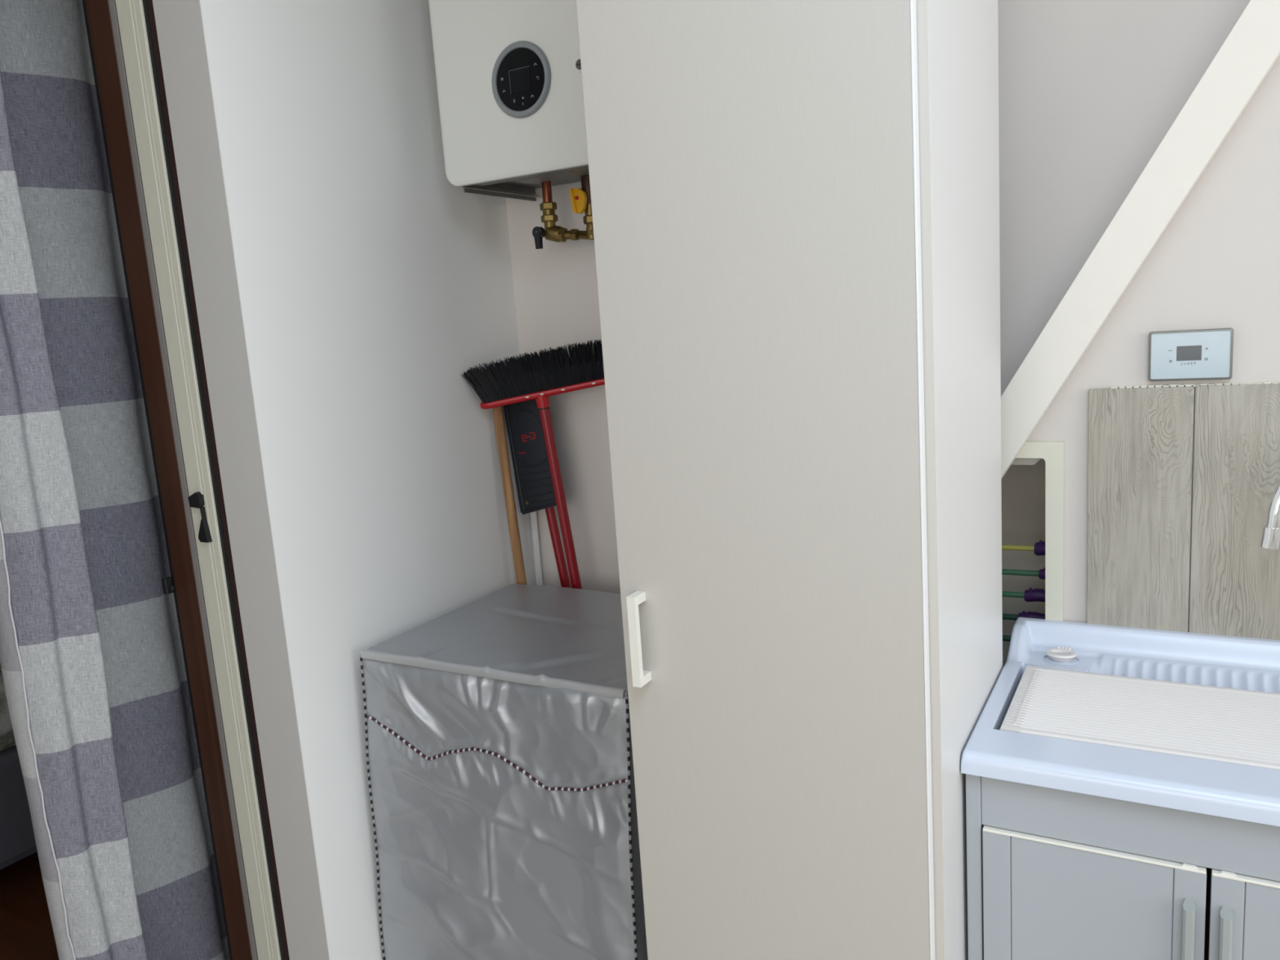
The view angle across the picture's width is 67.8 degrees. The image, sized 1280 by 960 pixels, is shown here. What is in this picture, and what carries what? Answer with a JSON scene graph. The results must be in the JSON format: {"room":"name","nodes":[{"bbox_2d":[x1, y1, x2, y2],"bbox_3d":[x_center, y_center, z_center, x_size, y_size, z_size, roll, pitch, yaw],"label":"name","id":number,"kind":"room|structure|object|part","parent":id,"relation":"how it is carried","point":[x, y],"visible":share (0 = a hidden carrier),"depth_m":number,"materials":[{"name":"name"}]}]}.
{"room":"laundry room","nodes":[
{"label":"laundry room","id":0,"kind":"room"},
{"bbox_2d":[0,851,58,959],"bbox_3d":[-2.527,1.364,2.028,2.860,0.100,4.700,1,11,30],"label":"floor","id":1,"kind":"structure","parent":0,"point":[26,930],"depth_m":2.55,"materials":[{"name":"brown wood"}]},
{"bbox_2d":[0,662,37,869],"bbox_3d":[-2.652,0.993,2.111,1.185,0.620,2.490,1,11,30],"label":"bed","id":2,"kind":"object","parent":1,"relation":"on","point":[17,838],"visible":0.02,"depth_m":2.59,"materials":[{"name":"grey fabric"}]},
{"bbox_2d":[0,662,16,751],"bbox_3d":[-2.667,0.786,2.077,1.185,0.200,2.490,1,11,30],"label":"quilt","id":3,"kind":"object","parent":2,"relation":"on","point":[7,742],"depth_m":2.56,"materials":[{"name":"grey fabric"}]},
{"bbox_2d":[200,0,536,959],"bbox_3d":[-0.592,-0.136,2.136,0.330,2.550,0.888,1,11,30],"label":"wall","id":4,"kind":"structure","parent":0,"point":[370,282],"depth_m":1.87,"materials":[{"name":"white paint"}]},
{"bbox_2d":[82,0,289,959],"bbox_3d":[-0.838,0.085,1.827,0.204,2.250,0.074,1,11,30],"label":"door","id":5,"kind":"structure","parent":4,"relation":"in","point":[101,20],"depth_m":1.80,"materials":[{"name":"brown wood"}]},
{"bbox_3d":[-0.925,0.207,1.868,0.018,0.032,0.016,1,11,30],"label":"strike plate","id":6,"kind":"part","parent":5,"relation":"part of","materials":[{"name":"black metal"}]},
{"bbox_2d":[115,0,281,959],"bbox_3d":[-0.819,0.091,1.787,0.067,2.250,0.016,1,11,30],"label":"door frame","id":7,"kind":"structure","parent":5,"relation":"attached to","point":[131,13],"depth_m":1.76,"materials":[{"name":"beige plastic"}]},
{"bbox_2d":[152,0,329,959],"bbox_3d":[-0.709,0.092,1.729,0.118,2.250,0.002,1,11,30],"label":"trim","id":8,"kind":"structure","parent":4,"relation":"attached to","point":[179,23],"depth_m":1.71,"materials":[{"name":"grey paint"}]},
{"bbox_2d":[529,511,542,585],"bbox_3d":[-0.236,0.501,2.435,0.017,1.150,0.017,1,11,30],"label":"pipe","id":9,"kind":"object","parent":4,"relation":"attached to","point":[533,516],"visible":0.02,"depth_m":2.37,"materials":[{"name":"grey metal"}]},
{"bbox_2d":[506,0,1250,668],"bbox_3d":[0.473,-0.189,2.009,2.305,2.550,0.180,1,11,30],"label":"wall","id":10,"kind":"structure","parent":0,"point":[1089,91],"depth_m":1.70,"materials":[{"name":"paint"}]},
{"bbox_2d":[428,0,589,201],"bbox_3d":[-0.168,-0.965,1.925,0.420,0.707,0.316,1,11,30],"label":"boiler","id":11,"kind":"object","parent":10,"relation":"attached to","point":[508,76],"visible":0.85,"depth_m":1.85,"materials":[{"name":"white metal"}]},
{"bbox_3d":[-0.228,-0.766,1.822,0.113,0.113,0.004,1,11,30],"label":"control panel","id":12,"kind":"part","parent":11,"relation":"part of","materials":[{"name":"black plastic"}]},
{"bbox_3d":[-0.141,-0.636,1.993,0.402,0.034,0.286,1,11,30],"label":"plate","id":13,"kind":"part","parent":11,"relation":"part of","materials":[{"name":"grey metal"}]},
{"bbox_2d":[532,180,594,248],"bbox_3d":[-0.151,-0.594,2.085,0.175,0.163,0.069,-7,10,-19],"label":"water valve","id":14,"kind":"object","parent":11,"relation":"attached to","point":[551,232],"visible":0.93,"depth_m":2.07,"materials":[{"name":"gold metal"}]},
{"bbox_3d":[-0.216,-0.530,2.087,0.025,0.048,0.034,1,11,30],"label":"lever","id":15,"kind":"part","parent":14,"relation":"part of","materials":[{"name":"black plastic"}]},
{"bbox_2d":[568,174,594,239],"bbox_3d":[-0.078,-0.598,2.057,0.086,0.154,0.134,1,11,30],"label":"gas valve","id":16,"kind":"object","parent":11,"relation":"attached to","point":[580,198],"visible":0.62,"depth_m":2.02,"materials":[{"name":"brown metal"}]},
{"bbox_3d":[-0.128,-0.593,2.021,0.035,0.052,0.022,1,11,30],"label":"lever","id":17,"kind":"part","parent":16,"relation":"part of","materials":[{"name":"yellow plastic"}]},
{"bbox_2d":[1002,635,1011,641],"bbox_3d":[0.642,0.308,1.918,0.431,0.025,0.022,2,11,30],"label":"tube","id":18,"kind":"object","parent":10,"relation":"in","point":[1005,637],"visible":0.02,"depth_m":1.87,"materials":[{"name":"green plastic"}]},
{"bbox_2d":[1001,539,1045,555],"bbox_3d":[0.634,0.126,1.884,0.443,0.030,0.028,1,11,30],"label":"tube","id":19,"kind":"object","parent":10,"relation":"in","point":[1039,548],"visible":0.36,"depth_m":1.81,"materials":[{"name":"yellow plastic"}]},
{"bbox_3d":[0.606,0.129,1.905,0.373,0.017,0.011,2,11,31],"label":"rod","id":20,"kind":"part","parent":19,"relation":"part of","materials":[{"name":"yellow plastic"}]},
{"bbox_2d":[1001,567,1045,579],"bbox_3d":[0.641,0.175,1.891,0.451,0.025,0.022,2,11,30],"label":"tube","id":21,"kind":"object","parent":10,"relation":"in","point":[1041,573],"visible":0.26,"depth_m":1.83,"materials":[{"name":"green plastic"}]},
{"bbox_3d":[0.612,0.178,1.911,0.381,0.018,0.011,2,11,31],"label":"rod","id":22,"kind":"part","parent":21,"relation":"part of","materials":[{"name":"green plastic"}]},
{"bbox_2d":[1002,587,1045,602],"bbox_3d":[0.633,0.218,1.904,0.425,0.028,0.028,1,11,30],"label":"tube","id":23,"kind":"object","parent":10,"relation":"in","point":[1037,594],"visible":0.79,"depth_m":1.83,"materials":[{"name":"purple plastic"}]},
{"bbox_3d":[0.604,0.222,1.925,0.355,0.018,0.012,2,11,31],"label":"rod","id":24,"kind":"part","parent":23,"relation":"part of","materials":[{"name":"green plastic"}]},
{"bbox_2d":[1002,610,1045,620],"bbox_3d":[0.631,0.264,1.915,0.413,0.026,0.024,2,11,30],"label":"tube","id":25,"kind":"object","parent":10,"relation":"in","point":[1035,615],"visible":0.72,"depth_m":1.84,"materials":[{"name":"purple plastic"}]},
{"bbox_3d":[0.602,0.267,1.936,0.343,0.018,0.013,2,11,31],"label":"rod","id":26,"kind":"part","parent":25,"relation":"part of","materials":[{"name":"green plastic"}]},
{"bbox_2d":[1026,55,1279,631],"bbox_3d":[2.026,-0.120,0.943,3.820,2.550,0.140,1,11,30],"label":"wall","id":27,"kind":"structure","parent":0,"point":[1215,264],"depth_m":1.48,"materials":[{"name":"white paint"}]},
{"bbox_2d":[1011,457,1041,465],"bbox_3d":[0.665,-0.040,1.728,0.122,0.022,0.015,1,11,30],"label":"trim","id":28,"kind":"structure","parent":27,"relation":"attached to","point":[1025,461],"depth_m":1.71,"materials":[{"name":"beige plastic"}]},
{"bbox_2d":[1015,441,1064,621],"bbox_3d":[0.707,0.274,1.724,0.116,0.700,0.060,1,11,30],"label":"trim","id":29,"kind":"structure","parent":27,"relation":"attached to","point":[1052,452],"depth_m":1.64,"materials":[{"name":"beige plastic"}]},
{"bbox_2d":[1000,0,1279,478],"bbox_3d":[0.747,-0.330,1.519,1.394,2.150,0.062,1,11,30],"label":"diagonal beam","id":30,"kind":"structure","parent":27,"relation":"attached to","point":[1251,48],"depth_m":1.46,"materials":[{"name":"beige paint"}]},
{"bbox_2d":[1086,386,1194,632],"bbox_3d":[0.834,0.165,1.598,0.151,0.638,0.011,1,11,30],"label":"wall tile","id":31,"kind":"structure","parent":27,"relation":"attached to","point":[1140,439],"depth_m":1.57,"materials":[{"name":"grey tile"}]},
{"bbox_2d":[1147,328,1233,381],"bbox_3d":[0.868,-0.197,1.503,0.115,0.079,0.013,1,11,30],"label":"thermostat","id":32,"kind":"object","parent":27,"relation":"attached to","point":[1201,354],"visible":1,"depth_m":1.50,"materials":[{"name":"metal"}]},
{"bbox_2d":[1110,382,1279,388],"bbox_3d":[0.895,-0.150,1.501,0.276,0.005,0.005,1,11,30],"label":"trim","id":33,"kind":"structure","parent":27,"relation":"attached to","point":[1215,384],"depth_m":1.52,"materials":[{"name":"beige plastic"}]},
{"bbox_2d":[1189,383,1279,639],"bbox_3d":[0.967,0.167,1.522,0.151,0.640,0.011,1,11,30],"label":"wall tile","id":34,"kind":"structure","parent":27,"relation":"attached to","point":[1235,580],"depth_m":1.51,"materials":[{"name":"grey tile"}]},
{"bbox_3d":[0.634,1.546,-0.397,5.040,0.100,5.800,1,11,30],"label":"floor","id":35,"kind":"structure","parent":0,"visible":0},
{"bbox_2d":[360,583,648,959],"bbox_3d":[-0.152,0.711,1.968,0.634,0.858,0.508,1,11,30],"label":"washing machine cover","id":36,"kind":"object","parent":35,"relation":"on","point":[500,763],"visible":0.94,"depth_m":1.75,"materials":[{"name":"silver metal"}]},
{"bbox_2d":[492,405,526,584],"bbox_3d":[-0.260,0.424,2.296,0.102,1.350,0.026,1,11,30],"label":"wooden pole","id":37,"kind":"object","parent":35,"relation":"on","point":[498,416],"visible":0.41,"depth_m":2.23,"materials":[{"name":"brown wood"}]},
{"bbox_2d":[461,339,604,589],"bbox_3d":[-0.181,0.390,2.246,0.346,1.422,0.064,-3,9,5],"label":"broom","id":38,"kind":"object","parent":35,"relation":"on","point":[527,377],"visible":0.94,"depth_m":2.14,"materials":[{"name":"red plastic"}]},
{"bbox_3d":[-0.113,0.458,2.252,0.157,1.278,0.024,-1,10,18],"label":"handle","id":39,"kind":"part","parent":38,"relation":"part of","materials":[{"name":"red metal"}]},
{"bbox_2d":[503,399,570,587],"bbox_3d":[-0.164,0.439,2.321,0.247,1.301,0.050,1,11,30],"label":"mop","id":40,"kind":"object","parent":35,"relation":"on","point":[534,484],"visible":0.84,"depth_m":2.25,"materials":[{"name":"black plastic"}]},
{"bbox_2d":[576,0,1002,959],"bbox_3d":[0.289,-0.081,1.463,0.441,2.538,0.632,1,11,30],"label":"closet","id":41,"kind":"object","parent":35,"relation":"on","point":[795,203],"visible":1,"depth_m":1.22,"materials":[{"name":"white laminate"}]},
{"bbox_3d":[-0.001,0.224,1.341,0.013,0.131,0.031,1,11,30],"label":"handle","id":42,"kind":"part","parent":41,"relation":"part of","materials":[{"name":"beige plastic"}]},
{"bbox_3d":[0.456,-0.072,1.329,0.018,2.535,0.460,1,11,30],"label":"panel","id":43,"kind":"part","parent":41,"relation":"part of","materials":[{"name":"white laminate"}]},
{"bbox_2d":[965,773,1279,959],"bbox_3d":[0.844,0.763,1.418,0.594,0.814,0.505,1,11,30],"label":"base cabinet","id":44,"kind":"object","parent":35,"relation":"on","point":[1052,873],"visible":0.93,"depth_m":1.23,"materials":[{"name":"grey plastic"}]},
{"bbox_3d":[0.609,0.799,1.296,0.264,0.649,0.018,1,11,30],"label":"door","id":45,"kind":"part","parent":44,"relation":"part of","materials":[{"name":"grey plastic"}]},
{"bbox_2d":[960,617,1279,826],"bbox_3d":[0.823,0.406,1.365,0.600,0.227,0.503,1,11,30],"label":"sink","id":46,"kind":"object","parent":44,"relation":"in","point":[1251,793],"visible":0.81,"depth_m":1.30,"materials":[{"name":"plastic"}]},
{"bbox_2d":[1043,645,1079,665],"bbox_3d":[0.709,0.295,1.602,0.057,0.016,0.049,1,11,30],"label":"plug","id":47,"kind":"object","parent":46,"relation":"attached to","point":[1058,655],"visible":1,"depth_m":1.59,"materials":[{"name":"white plastic"}]},
{"bbox_2d":[1000,665,1279,769],"bbox_3d":[0.782,0.338,1.342,0.480,0.011,0.259,1,11,30],"label":"washboard","id":48,"kind":"object","parent":46,"relation":"in","point":[1241,726],"visible":1,"depth_m":1.36,"materials":[{"name":"white plastic"}]},
{"bbox_2d":[1259,480,1279,549],"bbox_3d":[1.028,0.127,1.389,0.254,0.365,0.084,-2,10,10],"label":"tap","id":49,"kind":"object","parent":46,"relation":"on","point":[1270,534],"visible":1,"depth_m":1.36,"materials":[{"name":"silver metal"}]},
{"bbox_3d":[1.003,0.127,1.385,0.202,0.359,0.021,-5,9,-5],"label":"spout","id":50,"kind":"part","parent":49,"relation":"part of","materials":[{"name":"silver metal"}]},
{"bbox_3d":[0.685,0.597,1.190,0.014,0.150,0.018,1,11,30],"label":"handle","id":51,"kind":"part","parent":44,"relation":"part of","materials":[{"name":"grey plastic"}]},
{"bbox_3d":[0.719,0.597,1.170,0.014,0.150,0.018,1,11,30],"label":"handle","id":52,"kind":"part","parent":44,"relation":"part of","materials":[{"name":"grey plastic"}]},
{"bbox_3d":[0.850,0.805,1.159,0.281,0.649,0.018,1,11,30],"label":"door","id":53,"kind":"part","parent":44,"relation":"part of","materials":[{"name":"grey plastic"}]},
{"bbox_3d":[-1.844,0.313,-0.040,0.330,2.550,4.212,1,11,30],"label":"wall","id":54,"kind":"structure","parent":0,"visible":0},
{"bbox_2d":[0,0,230,959],"bbox_3d":[-1.078,0.005,1.890,0.190,2.380,0.441,1,11,30],"label":"curtain","id":55,"kind":"object","parent":54,"relation":"hanging from","point":[91,657],"visible":0.91,"depth_m":1.86,"materials":[{"name":"fabric"}]}
]}

